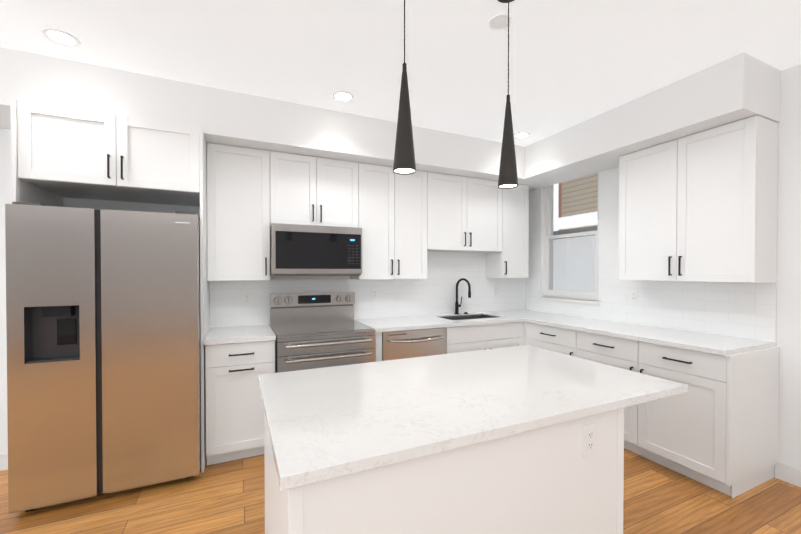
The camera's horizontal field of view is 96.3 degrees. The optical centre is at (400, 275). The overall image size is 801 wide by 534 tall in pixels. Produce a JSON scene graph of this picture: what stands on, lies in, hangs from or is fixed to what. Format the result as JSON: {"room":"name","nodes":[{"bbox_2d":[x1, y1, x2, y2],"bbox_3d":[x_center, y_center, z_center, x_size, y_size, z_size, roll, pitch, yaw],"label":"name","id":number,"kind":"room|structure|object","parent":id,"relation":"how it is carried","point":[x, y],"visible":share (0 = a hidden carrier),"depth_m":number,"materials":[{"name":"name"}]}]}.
{"room":"kitchen","nodes":[
{"label":"kitchen","id":0,"kind":"room"},
{"bbox_2d":[0,128,349,453],"bbox_3d":[-1.846,-0.009,3.001,7.671,2.726,0.120,0,1,-25],"label":"wall","id":1,"kind":"structure","parent":0,"point":[5,166],"depth_m":2.52,"materials":[{"name":"white paint"}]},
{"bbox_2d":[0,453,7,470],"bbox_3d":[-3.843,1.309,2.024,2.955,0.110,0.015,0,1,-25],"label":"baseboard","id":2,"kind":"structure","parent":1,"relation":"attached to","point":[3,457],"depth_m":2.51,"materials":[{"name":"white wood"}]},
{"bbox_2d":[17,100,199,206],"bbox_3d":[-1.925,-0.799,2.538,0.926,0.450,0.637,0,1,-25],"label":"cabinet","id":3,"kind":"object","parent":1,"relation":"attached to","point":[64,152],"visible":0.98,"depth_m":2.28,"materials":[{"name":"white wood"}]},
{"bbox_2d":[207,143,269,280],"bbox_3d":[-1.340,-0.495,2.980,0.458,1.067,0.328,0,1,-25],"label":"wall cabinet","id":4,"kind":"object","parent":1,"relation":"attached to","point":[238,213],"visible":1,"depth_m":2.86,"materials":[{"name":"white wood"}]},
{"bbox_2d":[270,151,357,227],"bbox_3d":[-0.784,-0.729,3.233,0.761,0.605,0.328,0,1,-25],"label":"upper cabinet","id":5,"kind":"object","parent":1,"relation":"attached to","point":[309,190],"visible":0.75,"depth_m":3.10,"materials":[{"name":"white wood"}]},
{"bbox_2d":[270,223,361,275],"bbox_3d":[-0.767,-0.212,3.202,0.756,0.424,0.407,0,1,-25],"label":"microwave","id":6,"kind":"object","parent":5,"relation":"attached to","point":[305,250],"visible":0.98,"depth_m":3.00,"materials":[{"name":"silver metal"}]},
{"bbox_2d":[210,251,525,327],"bbox_3d":[-0.020,0.084,3.767,3.510,0.698,0.009,0,1,-25],"label":"backsplash","id":7,"kind":"structure","parent":1,"relation":"attached to","point":[434,293],"depth_m":3.79,"materials":[{"name":"tile"}]},
{"bbox_2d":[237,292,251,305],"bbox_3d":[-1.365,0.203,3.141,0.116,0.115,0.010,0,1,-25],"label":"outlet","id":8,"kind":"object","parent":7,"relation":"attached to","point":[244,298],"visible":1,"depth_m":3.14,"materials":[{"name":"white plastic"}]},
{"bbox_2d":[372,288,377,299],"bbox_3d":[-0.259,0.188,3.649,0.070,0.115,0.008,0,1,-25],"label":"outlet","id":9,"kind":"object","parent":7,"relation":"attached to","point":[374,293],"visible":1,"depth_m":3.65,"materials":[{"name":"white plastic"}]},
{"bbox_2d":[495,286,499,294],"bbox_3d":[1.167,0.178,4.304,0.070,0.115,0.008,0,1,-25],"label":"outlet","id":10,"kind":"object","parent":7,"relation":"attached to","point":[497,290],"visible":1,"depth_m":4.30,"materials":[{"name":"white plastic"}]},
{"bbox_2d":[350,163,426,279],"bbox_3d":[-0.112,-0.501,3.543,0.713,1.067,0.328,0,1,-25],"label":"wall cabinet","id":11,"kind":"object","parent":1,"relation":"attached to","point":[392,215],"visible":0.79,"depth_m":3.41,"materials":[{"name":"white wood"}]},
{"bbox_2d":[427,172,501,252],"bbox_3d":[0.642,-0.652,3.888,0.943,0.771,0.328,0,1,-25],"label":"upper cabinet","id":12,"kind":"object","parent":1,"relation":"attached to","point":[464,214],"visible":0.88,"depth_m":3.75,"materials":[{"name":"white wood"}]},
{"bbox_2d":[486,184,528,277],"bbox_3d":[1.246,-0.507,4.167,0.382,1.067,0.328,0,1,-25],"label":"upper cabinet","id":13,"kind":"object","parent":1,"relation":"attached to","point":[510,259],"visible":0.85,"depth_m":4.06,"materials":[{"name":"white wood"}]},
{"bbox_2d":[0,448,800,533],"bbox_3d":[-0.122,1.443,-0.741,7.671,0.100,8.347,0,1,-25],"label":"floor","id":14,"kind":"structure","parent":0,"point":[227,497],"depth_m":2.11,"materials":[{"name":"brown wood"}]},
{"bbox_2d":[10,98,62,206],"bbox_3d":[-2.359,0.169,2.356,0.019,2.383,0.625,0,1,-25],"label":"end panel","id":15,"kind":"object","parent":14,"relation":"on","point":[23,191],"depth_m":2.09,"materials":[{"name":"white wood"}]},
{"bbox_2d":[5,202,200,513],"bbox_3d":[-1.896,0.469,2.488,0.920,1.780,0.716,0,1,-25],"label":"refrigerator","id":16,"kind":"object","parent":14,"relation":"on","point":[103,351],"visible":0.96,"depth_m":2.16,"materials":[{"name":"silver metal"}]},
{"bbox_2d":[199,126,209,472],"bbox_3d":[-1.497,0.165,2.751,0.019,2.383,0.625,0,1,-25],"label":"end panel","id":17,"kind":"object","parent":14,"relation":"on","point":[204,284],"depth_m":2.48,"materials":[{"name":"white wood"}]},
{"bbox_2d":[205,340,274,464],"bbox_3d":[-1.266,0.915,2.850,0.460,0.882,0.652,0,1,-25],"label":"base cabinet","id":18,"kind":"object","parent":14,"relation":"on","point":[234,417],"visible":0.81,"depth_m":2.57,"materials":[{"name":"white wood"}]},
{"bbox_2d":[204,324,275,344],"bbox_3d":[-1.269,0.458,2.848,0.469,0.032,0.645,0,1,-25],"label":"countertop","id":19,"kind":"structure","parent":18,"relation":"on","point":[250,333],"depth_m":2.70,"materials":[{"name":"stone"}]},
{"bbox_2d":[270,292,375,372],"bbox_3d":[-0.677,0.759,3.063,0.772,1.190,0.724,0,1,-25],"label":"range","id":20,"kind":"object","parent":14,"relation":"on","point":[317,330],"visible":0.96,"depth_m":2.92,"materials":[{"name":"silver metal"}]},
{"bbox_2d":[375,332,381,361],"bbox_3d":[-0.317,0.910,3.303,0.070,0.882,0.620,0,1,-25],"label":"cabinet filler","id":21,"kind":"object","parent":14,"relation":"on","point":[378,346],"depth_m":3.02,"materials":[{"name":"white wood"}]},
{"bbox_2d":[382,327,445,360],"bbox_3d":[0.025,0.911,3.405,0.627,0.878,0.661,0,1,-25],"label":"dishwasher","id":22,"kind":"object","parent":14,"relation":"on","point":[403,344],"visible":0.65,"depth_m":3.14,"materials":[{"name":"silver metal"}]},
{"bbox_2d":[264,408,623,533],"bbox_3d":[0.109,0.929,1.510,1.228,0.882,0.879,0,1,-25],"label":"kitchen island","id":23,"kind":"object","parent":14,"relation":"on","point":[547,480],"visible":0.42,"depth_m":1.11,"materials":[{"name":"white wood"}]},
{"bbox_2d":[258,345,687,490],"bbox_3d":[0.275,0.471,1.573,1.626,0.032,0.905,0,1,-25],"label":"island countertop","id":24,"kind":"structure","parent":23,"relation":"on","point":[325,423],"depth_m":1.30,"materials":[{"name":"stone"}]},
{"bbox_2d":[582,422,596,457],"bbox_3d":[0.678,0.589,1.284,0.070,0.115,0.008,0,1,-25],"label":"outlet","id":25,"kind":"object","parent":23,"relation":"attached to","point":[589,439],"visible":1,"depth_m":1.28,"materials":[{"name":"white plastic"}]},
{"bbox_2d":[445,322,522,353],"bbox_3d":[0.719,0.905,3.761,0.919,0.882,0.652,0,1,-25],"label":"base cabinet","id":26,"kind":"object","parent":14,"relation":"on","point":[477,337],"visible":0.35,"depth_m":3.47,"materials":[{"name":"white wood"}]},
{"bbox_2d":[354,310,555,332],"bbox_3d":[0.681,0.449,3.743,2.258,0.032,0.645,0,1,-25],"label":"countertop","id":27,"kind":"structure","parent":26,"relation":"on","point":[388,324],"depth_m":3.49,"materials":[{"name":"stone"}]},
{"bbox_2d":[454,278,470,314],"bbox_3d":[0.680,0.229,3.930,0.095,0.404,0.225,0,1,-25],"label":"faucet","id":28,"kind":"object","parent":27,"relation":"on","point":[457,305],"visible":1,"depth_m":3.98,"materials":[{"name":"black metal"}]},
{"bbox_2d":[440,314,495,319],"bbox_3d":[0.722,0.566,3.799,0.629,0.249,0.369,0,1,-25],"label":"sink","id":29,"kind":"object","parent":27,"relation":"in","point":[465,317],"visible":0.04,"depth_m":3.98,"materials":[{"name":"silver metal"}]},
{"bbox_2d":[524,314,776,355],"bbox_3d":[1.889,0.456,3.027,0.660,0.032,1.650,0,1,-25],"label":"countertop","id":30,"kind":"structure","parent":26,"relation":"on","point":[723,345],"depth_m":2.70,"materials":[{"name":"stone"}]},
{"bbox_2d":[523,321,526,344],"bbox_3d":[1.422,0.902,4.088,0.628,0.882,0.644,0,1,-25],"label":"base cabinet","id":31,"kind":"object","parent":14,"relation":"on","point":[524,333],"depth_m":3.67,"materials":[{"name":"white wood"}]},
{"bbox_2d":[526,322,576,356],"bbox_3d":[1.671,0.908,3.517,0.652,0.882,0.598,0,1,-25],"label":"base cabinet","id":32,"kind":"object","parent":14,"relation":"on","point":[557,339],"visible":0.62,"depth_m":3.35,"materials":[{"name":"white wood"}]},
{"bbox_2d":[576,331,644,456],"bbox_3d":[1.906,0.913,3.004,0.652,0.882,0.525,0,1,-25],"label":"base cabinet","id":33,"kind":"object","parent":14,"relation":"on","point":[614,351],"visible":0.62,"depth_m":2.77,"materials":[{"name":"white wood"}]},
{"bbox_2d":[638,341,731,496],"bbox_3d":[2.126,0.918,2.525,0.652,0.882,0.523,0,1,-25],"label":"base cabinet","id":34,"kind":"object","parent":14,"relation":"on","point":[684,434],"visible":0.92,"depth_m":2.35,"materials":[{"name":"white wood"}]},
{"bbox_2d":[726,347,779,497],"bbox_3d":[2.252,0.921,2.284,0.624,0.882,0.018,0,1,-25],"label":"cabinet end panel","id":35,"kind":"object","parent":14,"relation":"on","point":[752,424],"visible":1,"depth_m":2.26,"materials":[{"name":"white wood"}]},
{"bbox_2d":[0,0,800,146],"bbox_3d":[-0.122,-1.383,-0.770,7.671,0.100,8.347,0,1,-25],"label":"ceiling","id":36,"kind":"structure","parent":0,"point":[572,63],"depth_m":2.14,"materials":[{"name":"white paint"}]},
{"bbox_2d":[41,27,80,46],"bbox_3d":[-1.936,-1.359,2.047,0.164,0.006,0.164,0,1,-25],"label":"recessed light","id":37,"kind":"object","parent":36,"relation":"in","point":[62,37],"visible":1,"depth_m":2.04,"materials":[{"name":"white"}]},
{"bbox_2d":[0,47,555,190],"bbox_3d":[-1.719,-1.199,2.712,7.471,0.340,0.490,0,1,-25],"label":"soffit","id":38,"kind":"structure","parent":36,"relation":"attached to","point":[226,117],"depth_m":2.69,"materials":[{"name":"white paint"}]},
{"bbox_2d":[332,91,353,101],"bbox_3d":[-0.438,-1.366,2.735,0.164,0.006,0.164,0,1,-25],"label":"recessed light","id":39,"kind":"object","parent":36,"relation":"in","point":[343,95],"visible":1,"depth_m":2.73,"materials":[{"name":"white"}]},
{"bbox_2d":[393,0,415,174],"bbox_3d":[0.016,-0.888,1.446,0.120,0.935,0.120,0,1,-25],"label":"pendant light","id":40,"kind":"object","parent":36,"relation":"hanging from","point":[404,159],"visible":1,"depth_m":1.43,"materials":[{"name":"grey metal"}]},
{"bbox_2d":[489,13,511,29],"bbox_3d":[0.533,-1.357,1.915,0.116,0.008,0.116,0,1,-25],"label":"smoke detector","id":41,"kind":"object","parent":36,"relation":"attached to","point":[498,21],"visible":0.94,"depth_m":1.91,"materials":[{"name":"white plastic"}]},
{"bbox_2d":[497,0,517,188],"bbox_3d":[0.512,-0.891,1.703,0.120,0.935,0.120,0,1,-25],"label":"pendant light","id":42,"kind":"object","parent":36,"relation":"hanging from","point":[508,178],"visible":1,"depth_m":1.68,"materials":[{"name":"grey metal"}]},
{"bbox_2d":[514,132,529,137],"bbox_3d":[1.184,-1.374,3.506,0.164,0.006,0.164,0,1,-25],"label":"recessed light","id":43,"kind":"object","parent":36,"relation":"in","point":[522,134],"visible":0.9,"depth_m":3.48,"materials":[{"name":"white"}]},
{"bbox_2d":[524,52,780,183],"bbox_3d":[1.940,-1.203,3.107,0.491,0.340,1.800,0,1,-25],"label":"soffit","id":44,"kind":"structure","parent":36,"relation":"attached to","point":[740,86],"depth_m":2.62,"materials":[{"name":"white paint"}]},
{"bbox_2d":[528,64,800,468],"bbox_3d":[3.364,0.013,0.845,0.200,2.726,8.147,0,1,-25],"label":"wall","id":45,"kind":"structure","parent":0,"point":[788,328],"depth_m":2.38,"materials":[{"name":"white paint"}]},
{"bbox_2d":[536,297,601,305],"bbox_3d":[1.836,0.277,3.944,0.065,0.045,0.840,0,1,-25],"label":"window sill","id":46,"kind":"structure","parent":45,"relation":"attached to","point":[578,301],"depth_m":3.87,"materials":[{"name":"white"}]},
{"bbox_2d":[543,172,598,300],"bbox_3d":[1.902,-0.466,3.966,0.080,1.440,0.750,0,1,-25],"label":"window","id":47,"kind":"structure","parent":45,"relation":"in","point":[548,235],"depth_m":4.09,"materials":[{"name":"white"}]},
{"bbox_2d":[526,278,776,341],"bbox_3d":[2.050,0.235,3.454,0.009,0.402,2.291,0,1,-25],"label":"backsplash","id":48,"kind":"structure","parent":45,"relation":"attached to","point":[710,307],"depth_m":2.90,"materials":[{"name":"tile"}]},
{"bbox_2d":[630,290,637,302],"bbox_3d":[2.127,0.185,3.268,0.008,0.115,0.070,0,1,-25],"label":"outlet","id":49,"kind":"object","parent":48,"relation":"attached to","point":[633,295],"visible":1,"depth_m":3.26,"materials":[{"name":"white plastic"}]},
{"bbox_2d":[618,115,777,282],"bbox_3d":[2.196,-0.493,2.748,0.328,1.067,0.899,0,1,-25],"label":"upper cabinet","id":50,"kind":"object","parent":45,"relation":"attached to","point":[700,206],"depth_m":2.54,"materials":[{"name":"white wood"}]},
{"bbox_2d":[775,462,800,486],"bbox_3d":[3.741,1.333,-0.222,0.015,0.110,5.810,0,1,-25],"label":"baseboard","id":51,"kind":"structure","parent":45,"relation":"attached to","point":[787,473],"depth_m":2.36,"materials":[{"name":"white wood"}]},
{"label":"outside","id":52,"kind":"structure","parent":0,"visible":0},
{"bbox_2d":[554,184,556,204],"bbox_3d":[4.463,-5.259,13.978,0.200,11.000,10.000,0,1,-25],"label":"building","id":53,"kind":"structure","parent":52,"point":[555,187],"depth_m":12.10,"materials":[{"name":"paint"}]},
{"bbox_2d":[553,193,597,291],"bbox_3d":[0.758,0.613,9.587,1.050,3.345,15.000,0,1,-25],"label":"building","id":54,"kind":"structure","parent":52,"point":[565,255],"depth_m":5.70,"materials":[{"name":"paint"}]},
{"bbox_2d":[557,173,597,200],"bbox_3d":[4.482,-3.687,6.977,0.220,8.000,3.230,0,1,-25],"label":"building","id":55,"kind":"structure","parent":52,"point":[582,188],"depth_m":7.95,"materials":[{"name":"paint"}]}
]}

